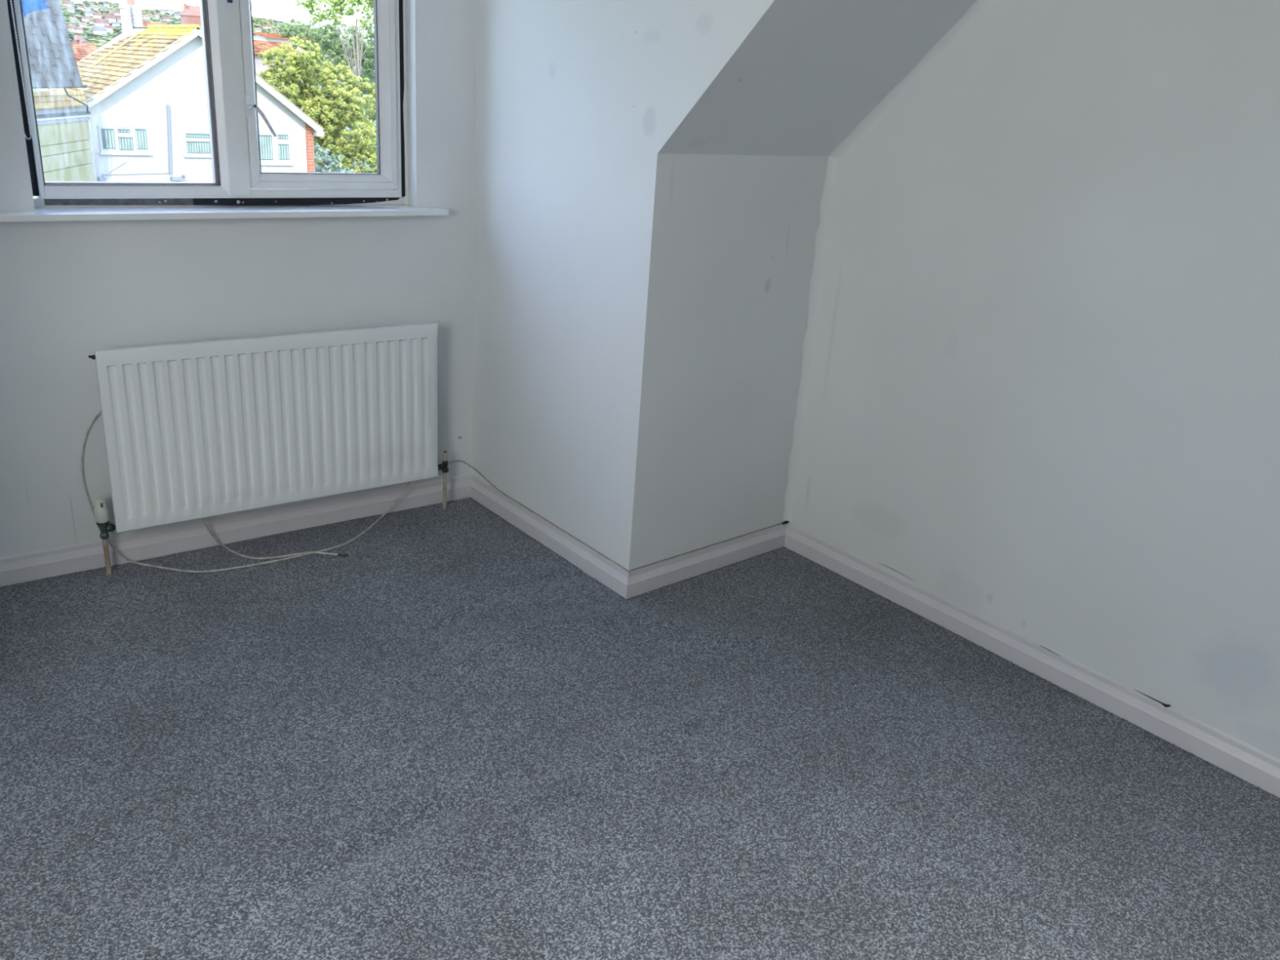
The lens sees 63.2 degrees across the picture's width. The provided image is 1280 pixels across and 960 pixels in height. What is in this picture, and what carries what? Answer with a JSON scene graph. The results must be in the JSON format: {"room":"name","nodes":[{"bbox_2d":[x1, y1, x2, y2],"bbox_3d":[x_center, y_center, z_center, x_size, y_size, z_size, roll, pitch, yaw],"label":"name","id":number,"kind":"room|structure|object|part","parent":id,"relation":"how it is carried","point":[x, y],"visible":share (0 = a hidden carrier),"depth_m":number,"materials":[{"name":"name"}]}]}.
{"room":"empty attic bedroom","nodes":[
{"label":"empty attic bedroom","id":0,"kind":"room"},
{"bbox_2d":[0,0,476,557],"bbox_3d":[-1.449,-0.912,3.080,2.200,2.550,0.235,-11,25,-35],"label":"wall","id":1,"kind":"structure","parent":0,"point":[69,291],"depth_m":3.17,"materials":[{"name":"paint"}]},
{"bbox_2d":[5,0,31,139],"bbox_3d":[-1.610,-1.273,2.631,0.028,0.782,0.035,-12,26,-37],"label":"blind cord","id":2,"kind":"object","parent":1,"relation":"hanging from","point":[11,1],"visible":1,"depth_m":2.70,"materials":[{"name":"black plastic"}]},
{"bbox_2d":[7,0,407,207],"bbox_3d":[-1.209,-1.323,3.036,1.126,1.020,0.105,-11,25,-35],"label":"window","id":3,"kind":"structure","parent":1,"relation":"in","point":[227,28],"depth_m":3.14,"materials":[{"name":"plastic"}]},
{"bbox_3d":[-1.175,-1.122,3.122,0.016,0.065,0.006,-11,25,-35],"label":"handle plate","id":4,"kind":"part","parent":3,"relation":"part of","materials":[{"name":"plastic"}]},
{"bbox_3d":[-1.143,-1.086,3.143,0.080,0.092,0.032,-11,25,-35],"label":"handle","id":5,"kind":"part","parent":3,"relation":"part of","materials":[{"name":"grey plastic"}]},
{"bbox_3d":[-0.989,-1.379,3.202,0.478,0.930,0.057,-11,25,-35],"label":"sash frame","id":6,"kind":"part","parent":3,"relation":"part of","materials":[{"name":"plastic"}]},
{"bbox_3d":[-1.028,-0.937,3.380,0.481,0.020,0.060,-11,25,-35],"label":"rail","id":7,"kind":"part","parent":3,"relation":"part of","materials":[{"name":"plastic"}]},
{"bbox_2d":[0,204,448,222],"bbox_3d":[-1.253,-0.818,3.162,1.378,0.020,0.210,-11,25,-35],"label":"windowsill","id":8,"kind":"structure","parent":1,"relation":"attached to","point":[177,212],"depth_m":3.07,"materials":[{"name":"white paint"}]},
{"bbox_2d":[0,474,471,586],"bbox_3d":[-1.451,0.188,3.388,2.039,0.098,0.020,-11,25,-35],"label":"baseboard","id":9,"kind":"structure","parent":1,"relation":"attached to","point":[15,569],"depth_m":3.43,"materials":[{"name":"white wood"}]},
{"bbox_2d":[88,322,438,533],"bbox_3d":[-1.172,-0.201,3.375,1.076,0.564,0.115,-11,25,-35],"label":"radiator","id":10,"kind":"object","parent":1,"relation":"attached to","point":[199,429],"visible":1,"depth_m":3.29,"materials":[{"name":"metal"}]},
{"bbox_2d":[88,355,95,359],"bbox_3d":[-1.552,-0.347,2.944,0.017,0.014,0.013,-11,25,-35],"label":"air vent","id":11,"kind":"object","parent":10,"relation":"attached to","point":[93,357],"depth_m":2.94,"materials":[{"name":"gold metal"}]},
{"bbox_2d":[93,497,115,575],"bbox_3d":[-1.616,0.175,3.155,0.055,0.264,0.041,-12,26,-37],"label":"radiator valve","id":12,"kind":"object","parent":10,"relation":"attached to","point":[101,513],"visible":1,"depth_m":3.13,"materials":[{"name":"beige plastic"}]},
{"bbox_2d":[437,450,448,509],"bbox_3d":[-0.729,0.011,3.799,0.027,0.236,0.063,22,27,39],"label":"radiator valve","id":13,"kind":"object","parent":10,"relation":"attached to","point":[443,466],"visible":0.91,"depth_m":3.80,"materials":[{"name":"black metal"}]},
{"bbox_2d":[472,0,774,570],"bbox_3d":[0.006,-0.749,2.918,0.012,2.550,2.418,-12,26,-37],"label":"wall","id":14,"kind":"structure","parent":0,"point":[578,101],"depth_m":3.21,"materials":[{"name":"paint"}]},
{"bbox_2d":[470,474,628,599],"bbox_3d":[-0.342,0.180,3.618,0.020,0.098,0.999,-12,26,-37],"label":"baseboard","id":15,"kind":"structure","parent":14,"relation":"attached to","point":[595,566],"depth_m":3.56,"materials":[{"name":"white wood"}]},
{"bbox_2d":[0,497,1279,959],"bbox_3d":[0.020,0.977,1.677,4.000,0.019,5.250,-12,26,-37],"label":"floor","id":16,"kind":"structure","parent":0,"point":[146,732],"depth_m":2.42,"materials":[{"name":"carpet"}]},
{"bbox_2d":[80,409,410,572],"bbox_3d":[-1.182,-0.025,3.348,1.066,0.541,0.207,-10,25,-33],"label":"coaxial cable","id":17,"kind":"object","parent":16,"relation":"on","point":[100,411],"visible":0.8,"depth_m":3.26,"materials":[{"name":"white plastic"}]},
{"bbox_2d":[202,518,348,559],"bbox_3d":[-1.189,0.169,3.362,0.469,0.177,0.085,5,21,2],"label":"coaxial cable","id":18,"kind":"object","parent":16,"relation":"on","point":[203,519],"visible":0.93,"depth_m":3.38,"materials":[{"name":"white plastic"}]},
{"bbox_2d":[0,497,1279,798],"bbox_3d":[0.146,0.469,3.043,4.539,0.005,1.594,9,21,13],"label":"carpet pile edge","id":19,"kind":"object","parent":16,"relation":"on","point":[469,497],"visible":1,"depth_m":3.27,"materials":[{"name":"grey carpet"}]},
{"bbox_2d":[631,153,827,569],"bbox_3d":[0.307,-0.346,3.369,0.889,1.520,0.100,-14,27,-39],"label":"wall","id":20,"kind":"structure","parent":0,"point":[735,246],"depth_m":3.23,"materials":[{"name":"paint"}]},
{"bbox_2d":[626,523,786,599],"bbox_3d":[0.240,0.266,3.497,0.759,0.098,0.020,-14,27,-39],"label":"baseboard","id":21,"kind":"structure","parent":20,"relation":"attached to","point":[646,580],"depth_m":3.46,"materials":[{"name":"white wood"}]},
{"bbox_2d":[448,460,783,571],"bbox_3d":[-0.136,0.123,3.542,1.245,0.090,0.605,8,21,10],"label":"cable","id":22,"kind":"object","parent":21,"relation":"on","point":[455,460],"visible":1,"depth_m":3.52,"materials":[{"name":"white plastic"}]},
{"bbox_2d":[782,156,837,521],"bbox_3d":[0.563,-0.432,3.478,0.039,1.243,0.039,-12,26,-37],"label":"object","id":23,"kind":"structure","parent":20,"relation":"attached to","point":[827,202],"depth_m":3.46,"materials":[{"name":"paint"}]},
{"bbox_2d":[657,0,977,156],"bbox_3d":[0.711,-1.306,2.566,0.884,1.204,1.293,-12,26,-37],"label":"ceiling","id":24,"kind":"structure","parent":0,"point":[808,73],"depth_m":2.78,"materials":[{"name":"paint"}]},
{"bbox_2d":[788,0,1279,759],"bbox_3d":[1.838,-0.261,1.963,0.120,2.550,4.400,-12,26,-36],"label":"wall","id":25,"kind":"structure","parent":0,"point":[1043,397],"depth_m":2.74,"materials":[{"name":"paint"}]},
{"bbox_2d":[828,0,991,159],"bbox_3d":[0.893,-1.263,2.813,0.031,0.846,0.879,-12,26,-36],"label":"trim","id":26,"kind":"structure","parent":25,"relation":"attached to","point":[979,5],"depth_m":3.00,"materials":[{"name":"paint"}]},
{"bbox_2d":[783,523,1279,797],"bbox_3d":[1.757,0.835,2.270,0.020,0.098,4.052,-12,26,-36],"label":"baseboard","id":27,"kind":"structure","parent":25,"relation":"attached to","point":[1255,766],"depth_m":2.94,"materials":[{"name":"white wood"}]},
{"bbox_2d":[1135,689,1170,706],"bbox_3d":[1.347,0.575,2.737,0.008,0.012,0.098,-12,26,-37],"label":"hole","id":28,"kind":"object","parent":25,"relation":"attached to","point":[1162,704],"depth_m":2.72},
{"label":"outside","id":29,"kind":"structure","parent":0,"visible":0},
{"bbox_2d":[313,37,374,83],"bbox_3d":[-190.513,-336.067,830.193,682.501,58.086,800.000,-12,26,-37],"label":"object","id":30,"kind":"structure","parent":29,"point":[337,37],"depth_m":664.63,"materials":[{"name":"green plant"}]},
{"bbox_2d":[62,0,71,6],"bbox_3d":[-373.290,-307.868,677.944,5.234,8.055,3.337,-12,26,-37],"label":"house","id":31,"kind":"structure","parent":30,"relation":"on","point":[67,3],"depth_m":676.41,"materials":[{"name":"beige"}]},
{"bbox_2d":[65,5,74,12],"bbox_3d":[-347.632,-285.134,634.951,4.447,7.366,2.770,-12,26,-37],"label":"house","id":32,"kind":"structure","parent":30,"relation":"on","point":[71,8],"depth_m":633.57,"materials":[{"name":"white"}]},
{"bbox_2d":[66,24,76,31],"bbox_3d":[-260.834,-205.329,477.850,3.838,6.833,2.331,-12,26,-37],"label":"house","id":33,"kind":"structure","parent":30,"relation":"on","point":[70,28],"depth_m":476.38,"materials":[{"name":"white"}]},
{"bbox_2d":[68,17,77,22],"bbox_3d":[-295.301,-237.450,542.482,3.871,6.862,2.355,-12,26,-37],"label":"house","id":34,"kind":"structure","parent":30,"relation":"on","point":[71,19],"depth_m":541.00,"materials":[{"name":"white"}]},
{"bbox_2d":[71,0,82,3],"bbox_3d":[-455.089,-385.278,840.363,8.232,10.678,5.495,-12,26,-37],"label":"house","id":35,"kind":"structure","parent":30,"relation":"on","point":[77,1],"depth_m":838.73,"materials":[{"name":"grey"}]},
{"bbox_2d":[74,26,83,32],"bbox_3d":[-255.845,-203.148,474.750,3.447,6.492,2.050,-12,26,-37],"label":"house","id":36,"kind":"structure","parent":30,"relation":"on","point":[77,29],"depth_m":473.43,"materials":[{"name":"beige"}]},
{"bbox_2d":[76,4,84,10],"bbox_3d":[-356.407,-298.740,663.094,4.098,7.061,2.519,-12,26,-37],"label":"house","id":37,"kind":"structure","parent":30,"relation":"on","point":[78,6],"depth_m":661.71,"materials":[{"name":"grey"}]},
{"bbox_2d":[78,22,87,26],"bbox_3d":[-275.831,-223.137,515.473,3.690,6.704,2.225,-12,26,-37],"label":"house","id":38,"kind":"structure","parent":30,"relation":"on","point":[81,24],"depth_m":513.96,"materials":[{"name":"beige"}]},
{"bbox_2d":[80,15,89,22],"bbox_3d":[-304.102,-250.794,570.717,4.023,6.995,2.464,-12,26,-37],"label":"house","id":39,"kind":"structure","parent":30,"relation":"on","point":[86,19],"depth_m":569.32,"materials":[{"name":"beige"}]},
{"bbox_2d":[84,10,93,16],"bbox_3d":[-323.507,-271.816,611.487,4.723,7.608,2.969,-12,26,-37],"label":"house","id":40,"kind":"structure","parent":30,"relation":"on","point":[86,12],"depth_m":609.90,"materials":[{"name":"grey"}]},
{"bbox_2d":[89,4,97,10],"bbox_3d":[-379.247,-326.120,723.101,4.931,7.790,3.118,-12,26,-37],"label":"house","id":41,"kind":"structure","parent":30,"relation":"on","point":[95,6],"depth_m":721.62,"materials":[{"name":"beige"}]},
{"bbox_2d":[93,12,102,18],"bbox_3d":[-317.578,-269.702,609.161,4.235,7.180,2.617,-12,26,-37],"label":"house","id":42,"kind":"structure","parent":30,"relation":"on","point":[95,15],"depth_m":607.67,"materials":[{"name":"grey"}]},
{"bbox_2d":[92,25,106,34],"bbox_3d":[-249.055,-204.833,479.818,5.583,8.360,3.588,-12,26,-37],"label":"house","id":43,"kind":"structure","parent":30,"relation":"on","point":[96,29],"depth_m":477.90,"materials":[{"name":"grey"}]},
{"bbox_2d":[93,17,110,26],"bbox_3d":[-276.750,-232.666,535.478,6.564,9.218,4.294,-12,26,-37],"label":"house","id":44,"kind":"structure","parent":30,"relation":"on","point":[98,21],"depth_m":533.26,"materials":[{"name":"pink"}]},
{"bbox_2d":[102,2,109,7],"bbox_3d":[-443.208,-392.394,864.046,4.461,7.379,2.780,-12,26,-37],"label":"house","id":45,"kind":"structure","parent":30,"relation":"on","point":[104,3],"depth_m":862.62,"materials":[{"name":"grey"}]},
{"bbox_2d":[103,24,113,33],"bbox_3d":[-266.769,-224.713,522.531,4.076,7.041,2.503,-12,26,-37],"label":"house","id":46,"kind":"structure","parent":30,"relation":"on","point":[109,28],"depth_m":521.42,"materials":[{"name":"beige"}]},
{"bbox_2d":[103,13,116,23],"bbox_3d":[-307.175,-265.291,603.346,5.961,8.691,3.860,-12,26,-37],"label":"house","id":47,"kind":"structure","parent":30,"relation":"on","point":[111,18],"depth_m":601.76,"materials":[{"name":"grey"}]},
{"bbox_2d":[107,8,115,13],"bbox_3d":[-347.347,-305.764,684.406,4.151,7.107,2.557,-12,26,-37],"label":"house","id":48,"kind":"structure","parent":30,"relation":"on","point":[109,11],"depth_m":682.55,"materials":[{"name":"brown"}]},
{"bbox_2d":[111,21,119,26],"bbox_3d":[-287.108,-247.428,570.080,3.962,6.942,2.421,-12,26,-37],"label":"house","id":49,"kind":"structure","parent":30,"relation":"on","point":[113,24],"depth_m":568.62,"materials":[{"name":"grey"}]},
{"bbox_2d":[112,9,120,15],"bbox_3d":[-334.486,-296.646,666.113,4.538,7.445,2.835,-12,26,-37],"label":"house","id":50,"kind":"structure","parent":30,"relation":"on","point":[115,12],"depth_m":664.47,"materials":[{"name":"beige"}]},
{"bbox_2d":[115,16,121,22],"bbox_3d":[-308.185,-270.995,616.626,3.780,6.783,2.290,-12,26,-37],"label":"house","id":51,"kind":"structure","parent":30,"relation":"on","point":[118,18],"depth_m":614.98,"materials":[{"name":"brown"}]},
{"bbox_2d":[142,13,150,19],"bbox_3d":[-318.591,-296.451,671.469,4.507,7.419,2.813,-12,26,-37],"label":"house","id":52,"kind":"structure","parent":30,"relation":"on","point":[144,16],"depth_m":669.84,"materials":[{"name":"beige"}]},
{"bbox_2d":[153,12,159,17],"bbox_3d":[-400.676,-383.742,862.597,4.348,7.279,2.698,-12,26,-37],"label":"house","id":53,"kind":"structure","parent":30,"relation":"on","point":[156,14],"depth_m":861.14,"materials":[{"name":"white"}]},
{"bbox_2d":[160,8,166,13],"bbox_3d":[-417.456,-408.599,912.253,5.211,8.035,3.320,-12,26,-37],"label":"house","id":54,"kind":"structure","parent":30,"relation":"on","point":[162,11],"depth_m":910.44,"materials":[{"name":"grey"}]},
{"bbox_2d":[162,16,171,21],"bbox_3d":[-332.562,-321.678,731.681,5.336,8.144,3.410,-12,26,-37],"label":"house","id":55,"kind":"structure","parent":30,"relation":"on","point":[165,18],"depth_m":729.95,"materials":[{"name":"grey"}]},
{"bbox_2d":[165,8,173,14],"bbox_3d":[-410.872,-407.448,910.067,5.839,8.584,3.772,-12,26,-37],"label":"house","id":56,"kind":"structure","parent":30,"relation":"on","point":[171,11],"depth_m":908.44,"materials":[{"name":"grey"}]},
{"bbox_2d":[173,13,180,17],"bbox_3d":[-383.051,-382.185,861.710,4.920,7.780,3.110,-12,26,-37],"label":"house","id":57,"kind":"structure","parent":30,"relation":"on","point":[176,15],"depth_m":859.88,"materials":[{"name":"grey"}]},
{"bbox_2d":[59,0,338,70],"bbox_3d":[-281.454,-312.418,721.944,400.823,46.561,624.382,-12,26,-37],"label":"hillside trees","id":58,"kind":"object","parent":30,"relation":"on","point":[99,40],"visible":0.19,"depth_m":670.99,"materials":[{"name":"green plant"}]},
{"bbox_2d":[253,27,261,31],"bbox_3d":[-246.448,-287.676,670.436,4.265,7.207,2.639,-12,26,-37],"label":"house","id":59,"kind":"structure","parent":30,"relation":"on","point":[258,29],"depth_m":669.02,"materials":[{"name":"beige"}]},
{"bbox_2d":[264,24,271,28],"bbox_3d":[-278.696,-337.132,779.299,4.840,7.710,3.053,-12,26,-37],"label":"house","id":60,"kind":"structure","parent":30,"relation":"on","point":[266,26],"depth_m":777.60,"materials":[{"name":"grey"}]},
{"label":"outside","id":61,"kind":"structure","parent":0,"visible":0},
{"bbox_2d":[32,83,377,172],"bbox_3d":[-93.121,-70.915,189.206,400.000,0.500,412.000,-12,26,-37],"label":"ground","id":62,"kind":"structure","parent":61,"point":[320,86],"depth_m":93.87,"materials":[{"name":"green plant"}]},
{"bbox_2d":[21,0,95,196],"bbox_3d":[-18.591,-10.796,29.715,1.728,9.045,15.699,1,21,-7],"label":"house","id":63,"kind":"structure","parent":62,"relation":"on","point":[64,132],"depth_m":32.99,"materials":[{"name":"grey"}]},
{"bbox_3d":[-18.196,-9.566,29.320,0.060,0.616,14.000,1,21,-7],"label":"wall panel","id":64,"kind":"part","parent":63,"relation":"part of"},
{"bbox_3d":[-18.290,-8.238,29.820,0.060,0.632,14.000,1,21,-7],"label":"wall panel","id":65,"kind":"part","parent":63,"relation":"part of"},
{"bbox_3d":[-18.227,-9.122,29.487,0.060,0.283,14.000,1,21,-7],"label":"wall panel","id":66,"kind":"part","parent":63,"relation":"part of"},
{"bbox_3d":[-18.253,-8.762,29.623,0.060,0.438,14.000,1,21,-7],"label":"wall panel","id":67,"kind":"part","parent":63,"relation":"part of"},
{"bbox_2d":[71,34,97,62],"bbox_3d":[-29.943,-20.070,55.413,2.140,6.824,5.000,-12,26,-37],"label":"house","id":68,"kind":"structure","parent":62,"relation":"on","point":[81,50],"depth_m":54.03,"materials":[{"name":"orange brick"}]},
{"bbox_2d":[142,20,167,26],"bbox_3d":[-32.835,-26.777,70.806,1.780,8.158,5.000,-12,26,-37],"label":"house","id":69,"kind":"structure","parent":62,"relation":"on","point":[144,23],"depth_m":69.07,"materials":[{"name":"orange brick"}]},
{"bbox_2d":[36,0,324,182],"bbox_3d":[-18.781,-15.056,41.976,8.522,8.364,9.574,-12,26,-37],"label":"house","id":70,"kind":"structure","parent":62,"relation":"on","point":[145,93],"depth_m":38.23,"materials":[{"name":"white paint"}]},
{"bbox_3d":[-18.935,-12.152,37.045,0.415,0.695,0.008,-12,26,-37],"label":"pane","id":71,"kind":"part","parent":70,"relation":"part of","materials":[{"name":"grey"}]},
{"bbox_2d":[104,129,115,148],"bbox_3d":[-18.894,-12.149,37.072,0.278,0.615,0.006,-12,26,-37],"label":"curtain","id":72,"kind":"object","parent":70,"relation":"hanging from","point":[109,135],"depth_m":37.07,"materials":[{"name":"fabric"}]},
{"bbox_3d":[-18.500,-12.505,37.263,0.415,0.132,0.008,-12,26,-37],"label":"pane","id":73,"kind":"part","parent":70,"relation":"part of","materials":[{"name":"grey"}]},
{"bbox_2d":[118,138,133,149],"bbox_3d":[-18.502,-12.092,37.432,0.451,0.378,0.006,-12,26,-37],"label":"curtain","id":74,"kind":"object","parent":70,"relation":"hanging from","point":[123,144],"depth_m":37.42,"materials":[{"name":"fabric"}]},
{"bbox_3d":[-18.502,-12.104,37.436,0.482,0.458,0.008,-12,26,-37],"label":"pane","id":75,"kind":"part","parent":70,"relation":"part of","materials":[{"name":"grey"}]},
{"bbox_2d":[126,0,135,5],"bbox_3d":[-21.358,-20.104,43.610,0.328,0.420,0.328,-12,26,-37],"label":"chimney pot","id":76,"kind":"object","parent":70,"relation":"on","point":[128,2],"depth_m":43.53,"materials":[{"name":"brown"}]},
{"bbox_3d":[-18.075,-12.346,37.696,0.382,0.713,0.008,-12,26,-37],"label":"pane","id":77,"kind":"part","parent":70,"relation":"part of","materials":[{"name":"grey"}]},
{"bbox_2d":[135,130,146,148],"bbox_3d":[-18.074,-12.334,37.692,0.351,0.633,0.006,-12,26,-37],"label":"curtain","id":78,"kind":"object","parent":70,"relation":"hanging from","point":[140,135],"depth_m":37.69,"materials":[{"name":"fabric"}]},
{"bbox_2d":[169,173,186,180],"bbox_3d":[-17.199,-11.281,38.742,0.511,0.230,0.290,-12,26,-37],"label":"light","id":79,"kind":"object","parent":70,"relation":"attached to","point":[172,176],"depth_m":38.74,"materials":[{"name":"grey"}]},
{"bbox_3d":[-16.453,-12.857,38.859,1.025,0.158,0.008,-12,26,-37],"label":"pane","id":80,"kind":"part","parent":70,"relation":"part of","materials":[{"name":"grey"}]},
{"bbox_2d":[185,134,209,137],"bbox_3d":[-16.452,-12.845,38.856,0.995,0.078,0.006,-12,26,-37],"label":"curtain","id":81,"kind":"object","parent":70,"relation":"hanging from","point":[186,135],"depth_m":38.81,"materials":[{"name":"fabric"}]},
{"bbox_3d":[-16.480,-12.473,39.004,1.025,0.432,0.008,-12,26,-37],"label":"pane","id":82,"kind":"part","parent":70,"relation":"part of","materials":[{"name":"grey"}]},
{"bbox_2d":[186,142,210,152],"bbox_3d":[-16.479,-12.460,39.000,0.995,0.352,0.006,-12,26,-37],"label":"curtain","id":83,"kind":"object","parent":70,"relation":"hanging from","point":[190,147],"depth_m":38.95,"materials":[{"name":"fabric"}]},
{"bbox_3d":[-14.587,-12.919,40.427,0.594,0.933,0.008,-12,26,-37],"label":"pane","id":84,"kind":"part","parent":70,"relation":"part of","materials":[{"name":"grey"}]},
{"bbox_2d":[259,136,272,159],"bbox_3d":[-14.548,-12.915,40.452,0.463,0.853,0.006,-12,26,-37],"label":"curtain","id":85,"kind":"object","parent":70,"relation":"hanging from","point":[265,142],"depth_m":40.45,"materials":[{"name":"fabric"}]},
{"bbox_3d":[-13.983,-13.431,40.719,0.424,0.171,0.008,-12,26,-37],"label":"pane","id":86,"kind":"part","parent":70,"relation":"part of","materials":[{"name":"grey"}]},
{"bbox_3d":[-14.021,-12.905,40.917,0.424,0.592,0.008,-12,26,-37],"label":"pane","id":87,"kind":"part","parent":70,"relation":"part of","materials":[{"name":"grey"}]},
{"bbox_2d":[278,145,288,159],"bbox_3d":[-14.020,-12.893,40.913,0.390,0.511,0.006,-12,26,-37],"label":"curtain","id":88,"kind":"object","parent":70,"relation":"hanging from","point":[283,150],"depth_m":40.91,"materials":[{"name":"fabric"}]},
{"bbox_2d":[178,3,303,109],"bbox_3d":[-21.738,-20.894,56.523,5.440,8.663,5.000,-12,26,-37],"label":"house","id":89,"kind":"structure","parent":62,"relation":"on","point":[190,15],"depth_m":54.44,"materials":[{"name":"red brick"}]},
{"bbox_2d":[182,3,186,12],"bbox_3d":[-23.406,-24.289,53.547,0.185,0.450,0.185,-2,21,-16],"label":"chimney pot","id":90,"kind":"object","parent":89,"relation":"on","point":[184,4],"depth_m":53.46,"materials":[{"name":"red brick"}]},
{"bbox_2d":[253,31,312,110],"bbox_3d":[-32.529,-35.990,94.767,4.660,8.576,5.000,-12,26,-37],"label":"house","id":91,"kind":"structure","parent":62,"relation":"on","point":[256,35],"depth_m":91.48,"materials":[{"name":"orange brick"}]},
{"bbox_2d":[257,35,377,173],"bbox_3d":[-14.037,-16.759,49.608,4.226,7.839,8.962,19,25,35],"label":"tree","id":92,"kind":"object","parent":62,"relation":"on","point":[327,112],"visible":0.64,"depth_m":48.09,"materials":[{"name":"green plant"}]},
{"bbox_2d":[275,17,375,167],"bbox_3d":[-18.184,-22.895,62.478,9.480,8.778,6.042,6,21,5],"label":"broadleaf tree","id":93,"kind":"object","parent":62,"relation":"on","point":[326,44],"visible":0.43,"depth_m":60.43,"materials":[{"name":"green plant"}]},
{"bbox_2d":[314,142,353,173],"bbox_3d":[-13.630,-13.275,45.858,2.025,3.003,1.535,-12,26,-37],"label":"shrub","id":94,"kind":"object","parent":62,"relation":"on","point":[329,164],"visible":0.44,"depth_m":45.38,"materials":[{"name":"green plant"}]},
{"bbox_2d":[295,0,373,169],"bbox_3d":[-15.442,-21.471,55.293,5.719,11.440,2.260,-12,26,-37],"label":"tree","id":95,"kind":"object","parent":62,"relation":"on","point":[334,4],"visible":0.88,"depth_m":54.10,"materials":[{"name":"green plant"}]}
]}

